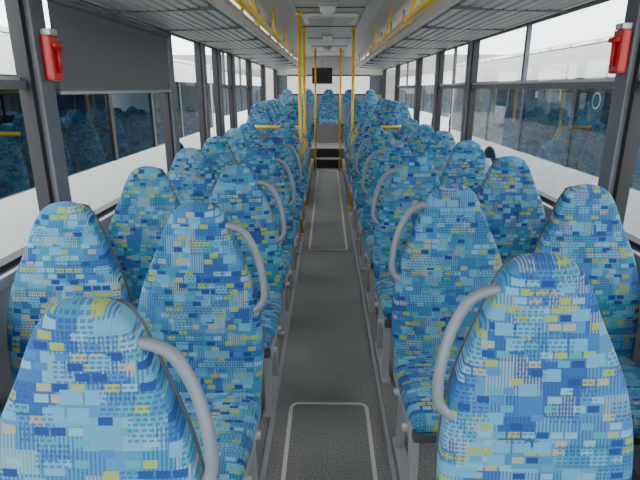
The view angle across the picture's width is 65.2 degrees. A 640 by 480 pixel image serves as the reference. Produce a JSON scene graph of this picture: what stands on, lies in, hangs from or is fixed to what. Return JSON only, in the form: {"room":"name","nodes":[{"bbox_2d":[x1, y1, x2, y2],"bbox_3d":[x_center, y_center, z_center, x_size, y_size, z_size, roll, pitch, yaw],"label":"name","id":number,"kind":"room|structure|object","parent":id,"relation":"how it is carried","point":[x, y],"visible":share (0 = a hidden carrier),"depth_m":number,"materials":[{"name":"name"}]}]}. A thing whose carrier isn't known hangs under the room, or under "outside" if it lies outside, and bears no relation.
{"room":"vehicle interior","nodes":[
{"label":"vehicle interior","id":0,"kind":"room"},
{"bbox_2d":[0,0,277,407],"bbox_3d":[-1.132,-1.067,5.128,0.110,2.360,14.400,0,17,1],"label":"wall","id":1,"kind":"structure","parent":0,"point":[39,104],"depth_m":2.15,"materials":[{"name":"grey metal"}]},
{"bbox_2d":[0,76,27,88],"bbox_3d":[-1.221,-0.268,1.269,0.032,1.075,1.740,0,17,1],"label":"window","id":2,"kind":"structure","parent":1,"relation":"in","point":[6,82],"depth_m":1.96,"materials":[{"name":"metal"}]},
{"bbox_2d":[39,28,63,80],"bbox_3d":[-1.117,-0.777,2.101,0.065,0.205,0.080,0,17,1],"label":"hammer","id":3,"kind":"object","parent":1,"relation":"attached to","point":[51,47],"visible":1,"depth_m":2.08,"materials":[{"name":"red plastic"}]},
{"bbox_2d":[54,14,114,88],"bbox_3d":[-1.196,-0.798,3.015,0.032,1.075,1.690,0,17,1],"label":"window","id":4,"kind":"structure","parent":1,"relation":"in","point":[56,83],"depth_m":2.26,"materials":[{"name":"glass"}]},
{"bbox_2d":[47,0,170,94],"bbox_3d":[-1.135,-1.081,2.939,0.036,0.417,1.660,0,17,1],"label":"window blind","id":5,"kind":"object","parent":4,"relation":"attached to","point":[104,52],"visible":0.98,"depth_m":2.66,"materials":[{"name":"fabric"}]},
{"bbox_2d":[221,52,230,88],"bbox_3d":[-1.151,-1.721,6.053,0.032,1.075,0.740,0,17,1],"label":"window","id":6,"kind":"structure","parent":1,"relation":"in","point":[225,86],"depth_m":5.95,"materials":[{"name":"clear glass"}]},
{"bbox_2d":[236,58,248,87],"bbox_3d":[-1.135,-2.063,7.177,0.032,1.075,1.390,0,17,1],"label":"window","id":7,"kind":"structure","parent":1,"relation":"in","point":[240,85],"depth_m":7.07,"materials":[{"name":"clear glass"}]},
{"bbox_2d":[230,0,420,58],"bbox_3d":[0.128,-2.102,4.795,2.510,0.295,14.400,0,17,1],"label":"ceiling","id":8,"kind":"structure","parent":0,"point":[376,14],"depth_m":5.23,"materials":[{"name":"white plastic"}]},
{"bbox_2d":[84,0,302,69],"bbox_3d":[-0.769,-2.258,5.649,0.592,0.263,11.700,0,17,1],"label":"luggage rack","id":9,"kind":"object","parent":8,"relation":"attached to","point":[219,24],"visible":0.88,"depth_m":3.35,"materials":[{"name":"grey metal"}]},
{"bbox_2d":[234,0,292,53],"bbox_3d":[-0.403,-1.466,2.973,0.085,0.305,5.930,0,17,1],"label":"grab rail","id":10,"kind":"object","parent":9,"relation":"attached to","point":[252,11],"depth_m":3.29,"materials":[{"name":"yellow metal"}]},
{"bbox_2d":[312,56,332,83],"bbox_3d":[0.044,-3.319,9.754,0.400,0.520,0.106,0,17,1],"label":"monitor","id":11,"kind":"object","parent":8,"relation":"hanging from","point":[323,75],"visible":1,"depth_m":9.73,"materials":[{"name":"black plastic"}]},
{"bbox_2d":[321,34,333,41],"bbox_3d":[0.103,-2.777,6.890,0.170,0.098,0.170,0,17,1],"label":"ceiling lamp","id":12,"kind":"object","parent":8,"relation":"attached to","point":[326,37],"depth_m":6.84,"materials":[{"name":"white plastic"}]},
{"bbox_2d":[323,47,331,52],"bbox_3d":[0.134,-3.416,8.994,0.170,0.098,0.170,0,17,1],"label":"ceiling lamp","id":13,"kind":"object","parent":8,"relation":"attached to","point":[326,49],"depth_m":8.94,"materials":[{"name":"white plastic"}]},
{"bbox_2d":[302,13,357,25],"bbox_3d":[0.104,-2.290,5.208,0.550,0.045,0.700,0,17,1],"label":"roof hatch","id":14,"kind":"object","parent":8,"relation":"attached to","point":[312,19],"visible":0.98,"depth_m":4.99,"materials":[{"name":"white plastic"}]},
{"bbox_2d":[290,0,370,56],"bbox_3d":[0.098,-2.178,4.772,0.670,0.014,14.400,0,17,1],"label":"trim","id":15,"kind":"structure","parent":8,"relation":"attached to","point":[291,1],"depth_m":5.92,"materials":[{"name":"grey plastic"}]},
{"bbox_2d":[355,0,594,69],"bbox_3d":[1.023,-2.251,5.625,0.642,0.263,11.700,0,17,1],"label":"luggage rack","id":16,"kind":"object","parent":8,"relation":"attached to","point":[445,24],"visible":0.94,"depth_m":3.36,"materials":[{"name":"grey metal"}]},
{"bbox_2d":[368,0,435,53],"bbox_3d":[0.564,-1.462,2.960,0.085,0.305,5.930,0,17,1],"label":"grab rail","id":17,"kind":"object","parent":16,"relation":"attached to","point":[407,19],"depth_m":3.26,"materials":[{"name":"yellow metal"}]},
{"bbox_2d":[318,2,336,15],"bbox_3d":[0.066,-2.006,4.354,0.170,0.098,0.170,0,17,1],"label":"ceiling lamp","id":18,"kind":"object","parent":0,"point":[326,8],"depth_m":4.30,"materials":[{"name":"white plastic"}]},
{"bbox_2d":[307,159,349,203],"bbox_3d":[0.172,-1.054,8.457,2.390,0.200,3.300,0,17,1],"label":"floor","id":19,"kind":"structure","parent":0,"point":[310,172],"depth_m":8.07,"materials":[{"name":"plastic"}]},
{"bbox_2d":[246,102,274,132],"bbox_3d":[-0.860,-1.326,7.003,0.461,1.165,0.587,0,17,0],"label":"seat","id":20,"kind":"object","parent":19,"relation":"on","point":[259,114],"visible":0.38,"depth_m":7.07,"materials":[{"name":"fabric"}]},
{"bbox_2d":[262,100,278,129],"bbox_3d":[-0.849,-1.544,7.721,0.461,1.165,0.587,0,17,0],"label":"seat","id":21,"kind":"object","parent":19,"relation":"on","point":[269,105],"visible":0.21,"depth_m":7.79,"materials":[{"name":"fabric"}]},
{"bbox_2d":[267,99,280,119],"bbox_3d":[-0.842,-1.762,8.438,0.461,1.165,0.587,0,17,1],"label":"seat","id":22,"kind":"object","parent":19,"relation":"on","point":[276,108],"visible":0.18,"depth_m":8.50,"materials":[{"name":"fabric"}]},
{"bbox_2d":[272,99,282,113],"bbox_3d":[-0.830,-1.980,9.156,0.461,1.165,0.587,0,17,1],"label":"seat","id":23,"kind":"object","parent":19,"relation":"on","point":[278,101],"visible":0.2,"depth_m":9.22,"materials":[{"name":"fabric"}]},
{"bbox_2d":[277,102,309,152],"bbox_3d":[-0.390,-1.324,6.997,0.483,1.165,0.587,0,17,1],"label":"seat","id":24,"kind":"object","parent":19,"relation":"on","point":[290,114],"visible":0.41,"depth_m":7.07,"materials":[{"name":"fabric"}]},
{"bbox_2d":[291,101,310,178],"bbox_3d":[-0.381,-1.542,7.715,0.483,1.165,0.587,0,17,1],"label":"seat","id":25,"kind":"object","parent":19,"relation":"on","point":[297,102],"visible":0.22,"depth_m":7.80,"materials":[{"name":"fabric"}]},
{"bbox_2d":[294,99,312,171],"bbox_3d":[-0.368,-1.760,8.432,0.483,1.165,0.587,0,17,0],"label":"seat","id":26,"kind":"object","parent":19,"relation":"on","point":[297,99],"visible":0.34,"depth_m":8.50,"materials":[{"name":"fabric"}]},
{"bbox_2d":[302,99,313,165],"bbox_3d":[-0.357,-1.978,9.150,0.483,1.165,0.587,0,17,0],"label":"seat","id":27,"kind":"object","parent":19,"relation":"on","point":[302,99],"visible":0.2,"depth_m":9.23,"materials":[{"name":"fabric"}]},
{"bbox_2d":[342,99,358,165],"bbox_3d":[0.640,-1.974,9.136,0.483,1.165,0.587,0,17,1],"label":"seat","id":28,"kind":"object","parent":19,"relation":"on","point":[354,99],"visible":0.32,"depth_m":9.21,"materials":[{"name":"fabric"}]},
{"bbox_2d":[343,99,361,171],"bbox_3d":[0.627,-1.756,8.419,0.483,1.165,0.587,0,17,1],"label":"seat","id":29,"kind":"object","parent":19,"relation":"on","point":[346,167],"visible":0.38,"depth_m":8.50,"materials":[{"name":"fabric"}]},
{"bbox_2d":[344,101,364,179],"bbox_3d":[0.618,-1.538,7.701,0.483,1.165,0.587,0,17,1],"label":"seat","id":30,"kind":"object","parent":19,"relation":"on","point":[357,102],"visible":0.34,"depth_m":7.78,"materials":[{"name":"fabric"}]},
{"bbox_2d":[346,102,377,186],"bbox_3d":[0.609,-1.320,6.984,0.483,1.165,0.587,0,17,1],"label":"seat","id":31,"kind":"object","parent":19,"relation":"on","point":[363,110],"visible":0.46,"depth_m":7.05,"materials":[{"name":"fabric"}]},
{"bbox_2d":[374,99,386,116],"bbox_3d":[1.159,-1.972,9.129,0.461,1.165,0.587,0,17,1],"label":"seat","id":32,"kind":"object","parent":19,"relation":"on","point":[380,101],"visible":0.15,"depth_m":9.20,"materials":[{"name":"fabric"}]},
{"bbox_2d":[376,100,391,124],"bbox_3d":[1.148,-1.754,8.412,0.461,1.165,0.587,0,17,1],"label":"seat","id":33,"kind":"object","parent":19,"relation":"on","point":[385,102],"visible":0.23,"depth_m":8.48,"materials":[{"name":"fabric"}]},
{"bbox_2d":[379,101,396,125],"bbox_3d":[1.141,-1.536,7.694,0.461,1.165,0.587,0,17,0],"label":"seat","id":34,"kind":"object","parent":19,"relation":"on","point":[390,104],"visible":0.24,"depth_m":7.76,"materials":[{"name":"fabric"}]},
{"bbox_2d":[384,102,411,132],"bbox_3d":[1.131,-1.317,6.977,0.461,1.165,0.587,0,17,0],"label":"seat","id":35,"kind":"object","parent":19,"relation":"on","point":[399,113],"visible":0.39,"depth_m":7.04,"materials":[{"name":"fabric"}]},
{"bbox_2d":[277,56,382,138],"bbox_3d":[0.229,-3.165,12.033,2.510,2.360,0.090,0,17,1],"label":"wall","id":36,"kind":"structure","parent":0,"point":[375,80],"depth_m":11.77,"materials":[{"name":"grey laminate"}]},
{"bbox_2d":[255,166,639,479],"bbox_3d":[0.128,-0.001,5.433,2.510,0.102,14.400,0,17,1],"label":"floor","id":37,"kind":"structure","parent":0,"point":[328,358],"depth_m":2.84,"materials":[{"name":"plastic"}]},
{"bbox_2d":[0,201,132,417],"bbox_3d":[-0.909,0.495,1.698,0.461,1.165,0.587,0,17,1],"label":"seat","id":38,"kind":"object","parent":37,"relation":"on","point":[68,253],"visible":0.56,"depth_m":1.77,"materials":[{"name":"fabric"}]},
{"bbox_2d":[0,296,218,479],"bbox_3d":[-0.442,0.743,0.884,0.483,1.165,0.587,0,17,1],"label":"seat","id":39,"kind":"object","parent":37,"relation":"on","point":[94,395],"visible":1,"depth_m":0.95,"materials":[{"name":"fabric"}]},
{"bbox_2d":[107,166,180,311],"bbox_3d":[-0.899,0.249,2.507,0.461,1.165,0.587,0,17,1],"label":"seat","id":40,"kind":"object","parent":37,"relation":"on","point":[148,198],"visible":0.35,"depth_m":2.58,"materials":[{"name":"fabric"}]},
{"bbox_2d":[168,147,216,204],"bbox_3d":[-0.884,0.004,3.315,0.461,1.165,0.587,0,17,0],"label":"seat","id":41,"kind":"object","parent":37,"relation":"on","point":[191,176],"visible":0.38,"depth_m":3.38,"materials":[{"name":"fabric"}]},
{"bbox_2d":[138,202,267,479],"bbox_3d":[-0.429,0.497,1.692,0.483,1.165,0.587,0,17,1],"label":"seat","id":42,"kind":"object","parent":37,"relation":"on","point":[199,296],"visible":0.8,"depth_m":1.77,"materials":[{"name":"fabric"}]},
{"bbox_2d":[202,136,238,179],"bbox_3d":[-0.875,-0.242,4.124,0.461,1.165,0.587,0,17,1],"label":"seat","id":43,"kind":"object","parent":37,"relation":"on","point":[217,150],"visible":0.24,"depth_m":4.19,"materials":[{"name":"fabric"}]},
{"bbox_2d":[223,128,250,165],"bbox_3d":[-0.862,-0.487,4.932,0.461,1.165,0.587,0,17,1],"label":"seat","id":44,"kind":"object","parent":37,"relation":"on","point":[237,140],"visible":0.27,"depth_m":5.00,"materials":[{"name":"fabric"}]},
{"bbox_2d":[209,166,286,417],"bbox_3d":[-0.416,0.251,2.501,0.483,1.165,0.587,0,17,1],"label":"seat","id":45,"kind":"object","parent":37,"relation":"on","point":[239,193],"visible":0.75,"depth_m":2.57,"materials":[{"name":"fabric"}]},
{"bbox_2d":[238,123,260,148],"bbox_3d":[-0.851,-0.733,5.741,0.461,1.165,0.587,0,17,1],"label":"seat","id":46,"kind":"object","parent":37,"relation":"on","point":[250,131],"visible":0.25,"depth_m":5.80,"materials":[{"name":"fabric"}]},
{"bbox_2d":[241,147,295,335],"bbox_3d":[-0.407,0.006,3.309,0.483,1.165,0.587,0,17,1],"label":"seat","id":47,"kind":"object","parent":37,"relation":"on","point":[262,161],"visible":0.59,"depth_m":3.38,"materials":[{"name":"fabric"}]},
{"bbox_2d":[254,125,298,140],"bbox_3d":[-0.631,-0.984,6.713,0.790,1.080,0.041,0,17,1],"label":"screen","id":48,"kind":"object","parent":37,"relation":"on","point":[262,135],"visible":0.12,"depth_m":6.56,"materials":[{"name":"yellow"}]},
{"bbox_2d":[259,136,301,286],"bbox_3d":[-0.395,-0.240,4.117,0.483,1.165,0.587,0,17,1],"label":"seat","id":49,"kind":"object","parent":37,"relation":"on","point":[275,144],"visible":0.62,"depth_m":4.18,"materials":[{"name":"fabric"}]},
{"bbox_2d":[271,128,305,253],"bbox_3d":[-0.379,-0.485,4.926,0.483,1.165,0.587,0,17,0],"label":"seat","id":50,"kind":"object","parent":37,"relation":"on","point":[285,135],"visible":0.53,"depth_m":4.99,"materials":[{"name":"fabric"}]},
{"bbox_2d":[279,123,308,229],"bbox_3d":[-0.368,-0.731,5.734,0.483,1.165,0.587,0,17,0],"label":"seat","id":51,"kind":"object","parent":37,"relation":"on","point":[291,127],"visible":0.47,"depth_m":5.80,"materials":[{"name":"fabric"}]},
{"bbox_2d":[296,12,304,235],"bbox_3d":[-0.201,-1.126,5.169,0.072,2.250,0.072,0,17,1],"label":"pole","id":52,"kind":"object","parent":37,"relation":"on","point":[299,14],"visible":0.79,"depth_m":5.03,"materials":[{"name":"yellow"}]},
{"bbox_2d":[301,28,307,207],"bbox_3d":[-0.198,-1.513,6.442,0.072,2.250,0.072,0,17,1],"label":"pole","id":53,"kind":"object","parent":37,"relation":"on","point":[304,29],"visible":0.84,"depth_m":6.33,"materials":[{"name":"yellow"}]},
{"bbox_2d":[314,48,316,169],"bbox_3d":[-0.087,-2.472,9.598,0.072,2.250,0.072,0,17,1],"label":"pole","id":54,"kind":"object","parent":37,"relation":"on","point":[315,49],"visible":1,"depth_m":9.48,"materials":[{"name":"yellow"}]},
{"bbox_2d":[311,124,344,167],"bbox_3d":[0.212,-2.156,11.085,2.390,0.780,2.290,0,17,1],"label":"step","id":55,"kind":"structure","parent":37,"relation":"on","point":[327,141],"depth_m":10.47,"materials":[{"name":"plastic"}]},
{"bbox_2d":[280,89,294,108],"bbox_3d":[-0.755,-2.845,11.453,0.461,1.165,0.587,0,17,1],"label":"seat","id":56,"kind":"object","parent":55,"relation":"on","point":[287,96],"visible":0.38,"depth_m":11.52,"materials":[{"name":"fabric"}]},
{"bbox_2d":[302,89,317,142],"bbox_3d":[-0.286,-2.843,11.447,0.461,1.165,0.587,0,17,1],"label":"seat","id":57,"kind":"object","parent":55,"relation":"on","point":[310,99],"visible":0.41,"depth_m":11.52,"materials":[{"name":"fabric"}]},
{"bbox_2d":[319,89,337,123],"bbox_3d":[0.194,-2.841,11.440,0.461,1.165,0.587,0,17,1],"label":"seat","id":58,"kind":"object","parent":55,"relation":"on","point":[328,106],"visible":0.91,"depth_m":11.52,"materials":[{"name":"fabric"}]},
{"bbox_2d":[341,89,355,127],"bbox_3d":[0.675,-2.839,11.434,0.461,1.165,0.587,0,17,1],"label":"seat","id":59,"kind":"object","parent":55,"relation":"on","point":[346,98],"visible":0.3,"depth_m":11.50,"materials":[{"name":"fabric"}]},
{"bbox_2d":[362,89,377,111],"bbox_3d":[1.155,-2.837,11.427,0.461,1.165,0.587,0,17,1],"label":"seat","id":60,"kind":"object","parent":55,"relation":"on","point":[370,97],"visible":0.35,"depth_m":11.50,"materials":[{"name":"fabric"}]},
{"bbox_2d":[260,211,396,479],"bbox_3d":[0.050,0.628,3.221,0.562,0.026,6.800,0,17,1],"label":"track","id":61,"kind":"object","parent":37,"relation":"on","point":[272,418],"visible":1,"depth_m":2.71,"materials":[{"name":"silver metal"}]},
{"bbox_2d":[281,170,377,479],"bbox_3d":[0.087,-0.017,5.377,0.400,0.001,9.300,0,17,1],"label":"floor hatch marking","id":62,"kind":"object","parent":37,"relation":"on","point":[372,454],"visible":1,"depth_m":2.50,"materials":[{"name":"grey metal"}]},
{"bbox_2d":[338,48,342,169],"bbox_3d":[0.388,-2.470,9.592,0.072,2.250,0.072,0,17,1],"label":"pole","id":63,"kind":"object","parent":37,"relation":"on","point":[340,49],"visible":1,"depth_m":9.58,"materials":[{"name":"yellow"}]},
{"bbox_2d":[348,27,356,208],"bbox_3d":[0.411,-1.496,6.386,0.072,2.250,0.072,0,17,1],"label":"pole","id":64,"kind":"object","parent":37,"relation":"on","point":[352,28],"visible":0.78,"depth_m":6.25,"materials":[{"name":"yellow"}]},
{"bbox_2d":[347,119,375,220],"bbox_3d":[0.576,-0.856,6.069,0.483,1.165,0.587,0,17,0],"label":"seat","id":65,"kind":"object","parent":37,"relation":"on","point":[363,124],"visible":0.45,"depth_m":6.14,"materials":[{"name":"fabric"}]},
{"bbox_2d":[350,124,383,241],"bbox_3d":[0.561,-0.603,5.237,0.483,1.165,0.587,0,17,1],"label":"seat","id":66,"kind":"object","parent":37,"relation":"on","point":[370,129],"visible":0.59,"depth_m":5.31,"materials":[{"name":"fabric"}]},
{"bbox_2d":[355,130,394,270],"bbox_3d":[0.551,-0.350,4.405,0.483,1.165,0.587,0,17,1],"label":"seat","id":67,"kind":"object","parent":37,"relation":"on","point":[379,138],"visible":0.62,"depth_m":4.48,"materials":[{"name":"fabric"}]},
{"bbox_2d":[355,126,400,139],"bbox_3d":[0.888,-0.978,6.693,0.870,1.080,0.041,0,17,1],"label":"screen","id":68,"kind":"object","parent":37,"relation":"on","point":[383,127],"visible":0.12,"depth_m":6.53,"materials":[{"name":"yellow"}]},
{"bbox_2d":[361,140,411,313],"bbox_3d":[0.538,-0.097,3.572,0.483,1.165,0.587,0,17,1],"label":"seat","id":69,"kind":"object","parent":37,"relation":"on","point":[392,152],"visible":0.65,"depth_m":3.64,"materials":[{"name":"fabric"}]},
{"bbox_2d":[370,155,440,383],"bbox_3d":[0.525,0.156,2.740,0.483,1.165,0.587,0,17,1],"label":"seat","id":70,"kind":"object","parent":37,"relation":"on","point":[414,177],"visible":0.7,"depth_m":2.81,"materials":[{"name":"fabric"}]},
{"bbox_2d":[396,119,418,144],"bbox_3d":[1.114,-0.854,6.062,0.461,1.165,0.587,0,17,1],"label":"seat","id":71,"kind":"object","parent":37,"relation":"on","point":[408,126],"visible":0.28,"depth_m":6.12,"materials":[{"name":"fabric"}]},
{"bbox_2d":[407,124,433,155],"bbox_3d":[1.100,-0.601,5.230,0.461,1.165,0.587,0,17,1],"label":"seat","id":72,"kind":"object","parent":37,"relation":"on","point":[419,139],"visible":0.27,"depth_m":5.30,"materials":[{"name":"fabric"}]},
{"bbox_2d":[422,130,455,179],"bbox_3d":[1.091,-0.348,4.397,0.461,1.165,0.587,0,17,1],"label":"seat","id":73,"kind":"object","parent":37,"relation":"on","point":[441,144],"visible":0.25,"depth_m":4.46,"materials":[{"name":"fabric"}]},
{"bbox_2d":[388,183,501,479],"bbox_3d":[0.514,0.409,1.907,0.483,1.165,0.587,0,17,1],"label":"seat","id":74,"kind":"object","parent":37,"relation":"on","point":[450,251],"visible":0.75,"depth_m":1.98,"materials":[{"name":"fabric"}]},
{"bbox_2d":[439,140,489,195],"bbox_3d":[1.076,-0.095,3.565,0.461,1.165,0.587,0,17,1],"label":"seat","id":75,"kind":"object","parent":37,"relation":"on","point":[467,165],"visible":0.3,"depth_m":3.63,"materials":[{"name":"fabric"}]},
{"bbox_2d":[477,156,546,264],"bbox_3d":[1.067,0.158,2.733,0.461,1.165,0.587,0,17,1],"label":"seat","id":76,"kind":"object","parent":37,"relation":"on","point":[508,196],"visible":0.36,"depth_m":2.81,"materials":[{"name":"fabric"}]},
{"bbox_2d":[432,252,633,479],"bbox_3d":[0.502,0.661,1.075,0.483,1.165,0.587,0,17,1],"label":"seat","id":77,"kind":"object","parent":37,"relation":"on","point":[536,389],"visible":1,"depth_m":1.15,"materials":[{"name":"fabric"}]},
{"bbox_2d":[532,184,639,444],"bbox_3d":[1.056,0.411,1.900,0.461,1.165,0.587,0,17,0],"label":"seat","id":78,"kind":"object","parent":37,"relation":"on","point":[584,225],"visible":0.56,"depth_m":1.97,"materials":[{"name":"fabric"}]},
{"bbox_2d":[382,0,639,475],"bbox_3d":[1.387,-1.056,5.094,0.110,2.360,14.400,0,17,1],"label":"wall","id":79,"kind":"structure","parent":0,"point":[623,126],"depth_m":2.27,"materials":[{"name":"grey metal"}]},
{"bbox_2d":[398,63,414,87],"bbox_3d":[1.464,-2.459,8.482,0.032,1.075,2.200,0,17,1],"label":"window","id":80,"kind":"structure","parent":79,"relation":"in","point":[406,85],"depth_m":8.37,"materials":[{"name":"glass"}]},
{"bbox_2d":[439,47,464,88],"bbox_3d":[1.419,-1.515,5.372,0.032,1.075,1.300,0,17,1],"label":"window frame","id":81,"kind":"structure","parent":79,"relation":"in","point":[453,85],"depth_m":5.27,"materials":[{"name":"grey metal"}]},
{"bbox_2d":[472,24,614,88],"bbox_3d":[1.391,-0.938,3.473,0.032,1.075,2.470,0,17,1],"label":"window frame","id":82,"kind":"structure","parent":79,"relation":"in","point":[600,83],"depth_m":3.23,"materials":[{"name":"grey metal"}]},
{"bbox_2d":[534,90,538,105],"bbox_3d":[1.387,-0.911,3.204,0.003,0.100,0.060,0,17,1],"label":"window sticker","id":83,"kind":"object","parent":82,"relation":"attached to","point":[536,91],"visible":1,"depth_m":3.20,"materials":[{"name":"blue"}]},
{"bbox_2d":[591,89,602,111],"bbox_3d":[1.375,-0.693,2.487,0.003,0.110,0.110,0,17,1],"label":"window sticker","id":84,"kind":"object","parent":82,"relation":"attached to","point":[597,97],"visible":1,"depth_m":2.48,"materials":[{"name":"blue"}]},
{"bbox_2d":[608,23,632,73],"bbox_3d":[1.290,-0.828,2.165,0.065,0.205,0.080,0,17,1],"label":"hammer","id":85,"kind":"object","parent":79,"relation":"attached to","point":[620,46],"visible":1,"depth_m":2.14,"materials":[{"name":"red plastic"}]},
{"label":"outside","id":86,"kind":"structure","parent":0,"visible":0},
{"label":"ground","id":87,"kind":"structure","parent":86,"visible":0},
{"bbox_2d":[0,25,214,258],"bbox_3d":[-3.863,-1.144,6.189,2.530,2.410,12.000,0,17,1],"label":"bus","id":88,"kind":"object","parent":87,"relation":"on","point":[106,137],"visible":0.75,"depth_m":5.73,"materials":[{"name":"white metal"}]},
{"bbox_2d":[211,71,260,135],"bbox_3d":[-4.342,-5.739,21.315,2.530,2.410,12.000,0,17,1],"label":"bus","id":89,"kind":"object","parent":87,"relation":"on","point":[241,94],"visible":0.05,"depth_m":19.85,"materials":[{"name":"white metal"}]},
{"bbox_2d":[173,54,508,100],"bbox_3d":[0.683,-14.582,46.724,60.000,4.560,10.100,0,17,1],"label":"building","id":90,"kind":"structure","parent":87,"relation":"on","point":[361,83],"depth_m":41.78,"materials":[{"name":"grey"}]},
{"bbox_2d":[399,71,452,131],"bbox_3d":[5.357,-5.700,21.185,2.530,2.410,12.000,0,17,1],"label":"bus","id":91,"kind":"object","parent":87,"relation":"on","point":[406,95],"visible":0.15,"depth_m":18.80,"materials":[{"name":"white metal"}]},
{"bbox_2d":[450,35,639,237],"bbox_3d":[4.129,-0.966,5.604,2.530,2.410,12.000,0,17,1],"label":"bus","id":92,"kind":"object","parent":87,"relation":"on","point":[560,139],"visible":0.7,"depth_m":6.29,"materials":[{"name":"white metal"}]}
]}

